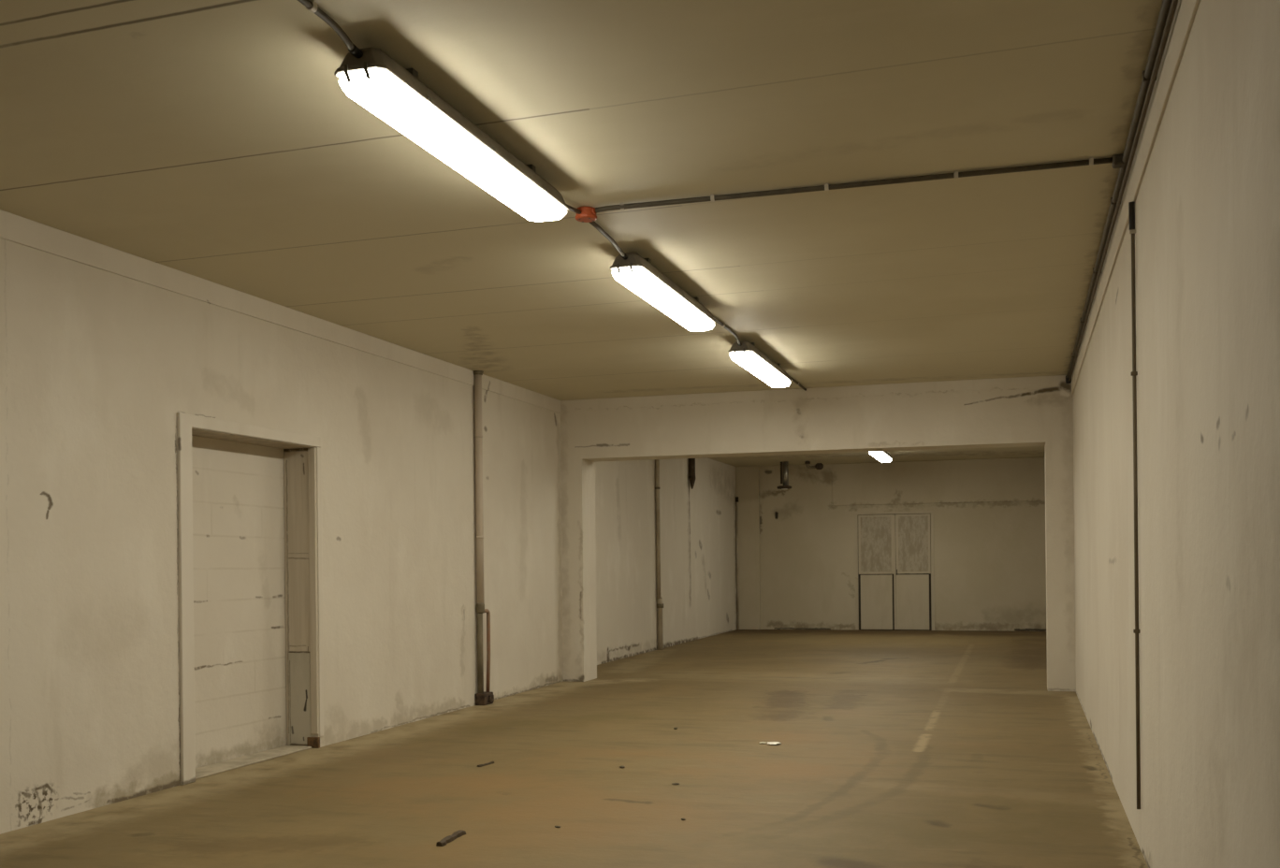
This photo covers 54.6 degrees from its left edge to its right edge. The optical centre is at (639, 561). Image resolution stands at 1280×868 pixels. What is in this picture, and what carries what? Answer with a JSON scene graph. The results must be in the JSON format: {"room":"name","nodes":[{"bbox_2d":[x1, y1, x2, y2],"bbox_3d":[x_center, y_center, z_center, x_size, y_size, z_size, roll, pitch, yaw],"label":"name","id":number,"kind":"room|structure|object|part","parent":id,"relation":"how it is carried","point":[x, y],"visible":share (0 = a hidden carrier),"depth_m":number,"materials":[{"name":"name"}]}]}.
{"room":"underground parking garage","nodes":[
{"label":"underground parking garage","id":0,"kind":"room"},
{"bbox_2d":[0,237,563,834],"bbox_3d":[-3.231,-0.190,5.896,0.300,2.987,15.384,-1,0,17],"label":"wall","id":1,"kind":"structure","parent":0,"point":[98,367],"depth_m":7.14,"materials":[{"name":"paint"}]},
{"bbox_2d":[176,412,323,785],"bbox_3d":[-2.615,0.217,7.975,0.393,2.160,1.533,-1,0,17],"label":"door","id":2,"kind":"structure","parent":1,"relation":"in","point":[250,509],"depth_m":8.22,"materials":[{"name":"paint"}]},
{"bbox_3d":[-2.365,0.961,8.633,0.171,0.643,0.008,-1,0,17],"label":"jamb plate","id":3,"kind":"part","parent":2,"relation":"part of","materials":[{"name":"metal"}]},
{"bbox_3d":[-2.225,0.212,8.629,0.013,2.008,0.054,-1,0,17],"label":"casing","id":4,"kind":"part","parent":2,"relation":"part of","materials":[{"name":"paint"}]},
{"bbox_2d":[0,209,561,413],"bbox_3d":[-3.096,-1.618,5.851,0.012,0.134,15.384,-1,0,17],"label":"beam","id":5,"kind":"structure","parent":1,"relation":"attached to","point":[15,228],"depth_m":7.63,"materials":[{"name":"paint"}]},
{"bbox_2d":[473,370,494,705],"bbox_3d":[-1.409,-0.209,11.144,0.126,2.985,0.196,-1,0,17],"label":"downpipe","id":6,"kind":"object","parent":1,"relation":"attached to","point":[482,698],"visible":1,"depth_m":11.08,"materials":[{"name":"metal"}]},
{"bbox_2d":[0,629,1148,867],"bbox_3d":[0.656,1.338,9.950,6.200,0.150,26.003,-1,0,17],"label":"floor","id":7,"kind":"structure","parent":0,"point":[897,749],"depth_m":7.17,"materials":[{"name":"concrete"}]},
{"bbox_2d":[436,829,465,846],"bbox_3d":[-0.867,1.266,5.692,0.043,0.024,0.260,-1,0,15],"label":"wooden stick","id":8,"kind":"object","parent":7,"relation":"on","point":[458,834],"visible":1,"depth_m":5.67,"materials":[{"name":"brown wood"}]},
{"bbox_2d":[476,761,494,767],"bbox_3d":[-0.968,1.273,7.799,0.029,0.013,0.171,-1,0,27],"label":"wood sliver","id":9,"kind":"object","parent":7,"relation":"on","point":[490,763],"visible":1,"depth_m":7.78,"materials":[{"name":"brown wood"}]},
{"bbox_2d":[767,741,781,744],"bbox_3d":[0.921,1.252,8.533,0.102,0.015,0.100,-1,0,-6],"label":"paper scrap","id":10,"kind":"object","parent":7,"relation":"on","point":[768,743],"visible":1,"depth_m":8.51,"materials":[{"name":"white paper"}]},
{"bbox_2d":[0,0,1163,466],"bbox_3d":[0.624,-1.798,9.950,6.200,0.150,26.003,-1,0,17],"label":"ceiling","id":11,"kind":"structure","parent":0,"point":[221,142],"depth_m":5.39,"materials":[{"name":"paint"}]},
{"bbox_2d":[297,0,354,50],"bbox_3d":[-1.895,-1.663,0.865,0.062,0.067,6.550,-1,0,17],"label":"conduit","id":12,"kind":"object","parent":11,"relation":"attached to","point":[311,6],"visible":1,"depth_m":3.86,"materials":[{"name":"grey metal"}]},
{"bbox_2d":[334,43,568,221],"bbox_3d":[-0.661,-1.622,4.851,0.199,0.174,1.813,-1,0,17],"label":"ceiling light","id":13,"kind":"object","parent":11,"relation":"attached to","point":[395,94],"visible":1,"depth_m":4.51,"materials":[{"name":"white plastic"}]},
{"bbox_2d":[566,203,581,214],"bbox_3d":[-0.345,-1.670,5.851,0.020,0.048,0.293,-1,0,21],"label":"conduit","id":14,"kind":"object","parent":11,"relation":"attached to","point":[572,209],"visible":0.4,"depth_m":5.92,"materials":[{"name":"grey metal"}]},
{"bbox_2d":[575,206,596,222],"bbox_3d":[-0.262,-1.686,6.040,0.108,0.055,0.115,-1,0,-1],"label":"junction box","id":15,"kind":"object","parent":11,"relation":"attached to","point":[588,214],"visible":0.94,"depth_m":5.99,"materials":[{"name":"orange plastic"}]},
{"bbox_3d":[-0.262,-1.669,6.036,0.108,0.018,0.108,-1,0,17],"label":"lid","id":16,"kind":"part","parent":15,"relation":"part of","materials":[{"name":"orange plastic"}]},
{"bbox_2d":[589,221,625,256],"bbox_3d":[-0.178,-1.674,6.406,0.028,0.056,0.642,-1,0,15],"label":"conduit","id":17,"kind":"object","parent":11,"relation":"attached to","point":[598,227],"visible":0.85,"depth_m":6.45,"materials":[{"name":"grey metal"}]},
{"bbox_2d":[610,252,715,331],"bbox_3d":[0.174,-1.631,7.577,0.199,0.174,1.813,-1,0,17],"label":"ceiling light","id":18,"kind":"object","parent":11,"relation":"attached to","point":[635,272],"visible":0.98,"depth_m":7.24,"materials":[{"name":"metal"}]},
{"bbox_2d":[688,458,695,489],"bbox_3d":[0.821,-1.431,19.545,0.108,0.587,0.110,-1,0,17],"label":"pipe","id":19,"kind":"object","parent":11,"relation":"hanging from","point":[691,461],"visible":0.9,"depth_m":19.50,"materials":[{"name":"black metal"}]},
{"bbox_2d":[712,315,740,344],"bbox_3d":[0.596,-1.689,8.958,0.062,0.067,1.093,-1,0,17],"label":"conduit","id":20,"kind":"object","parent":11,"relation":"attached to","point":[718,321],"visible":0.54,"depth_m":9.07,"materials":[{"name":"grey metal"}]},
{"bbox_2d":[728,340,791,387],"bbox_3d":[1.020,-1.640,10.340,0.199,0.174,1.813,-1,0,17],"label":"ceiling light","id":21,"kind":"object","parent":11,"relation":"attached to","point":[745,354],"visible":1,"depth_m":9.96,"materials":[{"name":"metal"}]},
{"bbox_2d":[777,461,791,489],"bbox_3d":[2.524,-1.500,21.708,0.256,0.484,0.256,-1,0,17],"label":"pipe","id":22,"kind":"object","parent":11,"relation":"hanging from","point":[784,479],"visible":1,"depth_m":21.66,"materials":[{"name":"metal"}]},
{"bbox_2d":[788,375,806,391],"bbox_3d":[1.471,-1.698,11.812,0.062,0.067,1.284,-1,0,17],"label":"conduit","id":23,"kind":"object","parent":11,"relation":"attached to","point":[791,378],"visible":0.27,"depth_m":11.95,"materials":[{"name":"grey metal"}]},
{"bbox_2d":[804,461,823,469],"bbox_3d":[3.022,-1.668,21.555,0.315,0.159,0.113,-1,0,17],"label":"valve","id":24,"kind":"object","parent":11,"relation":"attached to","point":[819,466],"visible":1,"depth_m":21.52,"materials":[{"name":"black metal"}]},
{"bbox_2d":[595,156,1112,212],"bbox_3d":[0.907,-1.710,5.661,2.338,0.031,0.056,-1,0,17],"label":"conduit","id":25,"kind":"object","parent":11,"relation":"attached to","point":[1091,162],"visible":1,"depth_m":5.62,"materials":[{"name":"grey metal"}]},
{"bbox_2d":[868,451,891,462],"bbox_3d":[3.703,-1.667,19.098,0.199,0.174,1.813,-1,0,17],"label":"ceiling light","id":26,"kind":"object","parent":11,"relation":"attached to","point":[882,457],"visible":0.51,"depth_m":18.95,"materials":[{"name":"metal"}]},
{"bbox_2d":[595,457,737,665],"bbox_3d":[0.245,-0.226,18.335,0.300,2.987,9.599,-1,0,17],"label":"wall","id":27,"kind":"structure","parent":0,"point":[698,530],"depth_m":18.23,"materials":[{"name":"paint"}]},
{"bbox_2d":[654,459,663,650],"bbox_3d":[0.278,-0.226,17.766,0.100,2.985,0.108,-1,0,17],"label":"downpipe","id":28,"kind":"object","parent":27,"relation":"attached to","point":[660,605],"visible":0.93,"depth_m":17.73,"materials":[{"name":"grey metal"}]},
{"bbox_2d":[735,496,739,629],"bbox_3d":[1.788,0.036,22.749,0.056,2.429,0.053,-1,0,17],"label":"pipe","id":29,"kind":"object","parent":27,"relation":"attached to","point":[736,498],"visible":1,"depth_m":22.73,"materials":[{"name":"grey metal"}]},
{"bbox_2d":[560,385,1075,691],"bbox_3d":[1.433,-0.238,12.732,5.686,2.987,0.420,-1,0,17],"label":"wall","id":30,"kind":"structure","parent":0,"point":[1035,416],"depth_m":12.41,"materials":[{"name":"paint"}]},
{"bbox_2d":[561,375,1071,410],"bbox_3d":[1.611,-1.681,12.448,5.126,0.105,0.010,-1,0,17],"label":"trim","id":31,"kind":"structure","parent":30,"relation":"attached to","point":[1055,380],"depth_m":12.38,"materials":[{"name":"paint"}]},
{"bbox_2d":[759,464,1046,631],"bbox_3d":[4.420,-0.269,22.206,6.050,2.987,0.250,-1,0,17],"label":"wall","id":32,"kind":"structure","parent":0,"point":[990,559],"depth_m":22.06,"materials":[{"name":"paint"}]},
{"bbox_2d":[735,465,760,629],"bbox_3d":[1.984,-0.244,22.770,0.429,2.987,0.100,-1,0,17],"label":"pillar","id":33,"kind":"structure","parent":32,"relation":"attached to","point":[747,478],"depth_m":22.71,"materials":[{"name":"beige paint"}]},
{"bbox_2d":[854,510,934,630],"bbox_3d":[4.511,0.173,22.026,1.390,2.099,0.044,-1,0,17],"label":"door","id":34,"kind":"structure","parent":32,"relation":"in","point":[894,554],"depth_m":22.01,"materials":[{"name":"paint"}]},
{"bbox_3d":[4.204,-0.303,22.109,0.537,0.980,0.002,-1,0,17],"label":"panel","id":35,"kind":"part","parent":34,"relation":"part of","materials":[{"name":"paint"}]},
{"bbox_3d":[4.214,0.717,22.109,0.537,0.780,0.002,-1,0,17],"label":"panel","id":36,"kind":"part","parent":34,"relation":"part of","materials":[{"name":"paint"}]},
{"bbox_3d":[4.822,-0.310,21.920,0.517,0.980,0.002,-1,0,17],"label":"panel","id":37,"kind":"part","parent":34,"relation":"part of","materials":[{"name":"paint"}]},
{"bbox_3d":[4.833,0.710,21.920,0.517,0.780,0.002,-1,0,17],"label":"panel","id":38,"kind":"part","parent":34,"relation":"part of","materials":[{"name":"paint"}]},
{"bbox_2d":[831,457,1045,506],"bbox_3d":[5.238,-1.395,21.811,3.706,0.752,0.020,-1,0,17],"label":"beam","id":39,"kind":"structure","parent":32,"relation":"attached to","point":[1021,479],"depth_m":21.79,"materials":[{"name":"beige paint"}]},
{"bbox_2d":[1072,0,1279,867],"bbox_3d":[3.423,-0.259,9.097,0.250,2.987,25.403,-1,0,17],"label":"wall","id":40,"kind":"structure","parent":0,"point":[1207,203],"depth_m":3.56,"materials":[{"name":"paint"}]},
{"bbox_2d":[1065,0,1178,383],"bbox_3d":[1.771,-1.692,4.354,0.078,0.083,15.370,-1,0,17],"label":"conduit","id":41,"kind":"object","parent":40,"relation":"attached to","point":[1124,161],"visible":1,"depth_m":5.09,"materials":[{"name":"grey metal"}]},
{"bbox_2d":[1128,201,1140,809],"bbox_3d":[2.115,-0.238,5.302,0.028,2.592,0.026,-1,0,17],"label":"conduit","id":42,"kind":"object","parent":40,"relation":"attached to","point":[1131,205],"visible":1,"depth_m":5.29,"materials":[{"name":"grey metal"}]},
{"bbox_2d":[1071,0,1200,395],"bbox_3d":[1.817,-1.635,4.346,0.012,0.202,15.384,-1,0,17],"label":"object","id":43,"kind":"structure","parent":40,"relation":"attached to","point":[1185,10],"depth_m":4.77,"materials":[{"name":"paint"}]}
]}

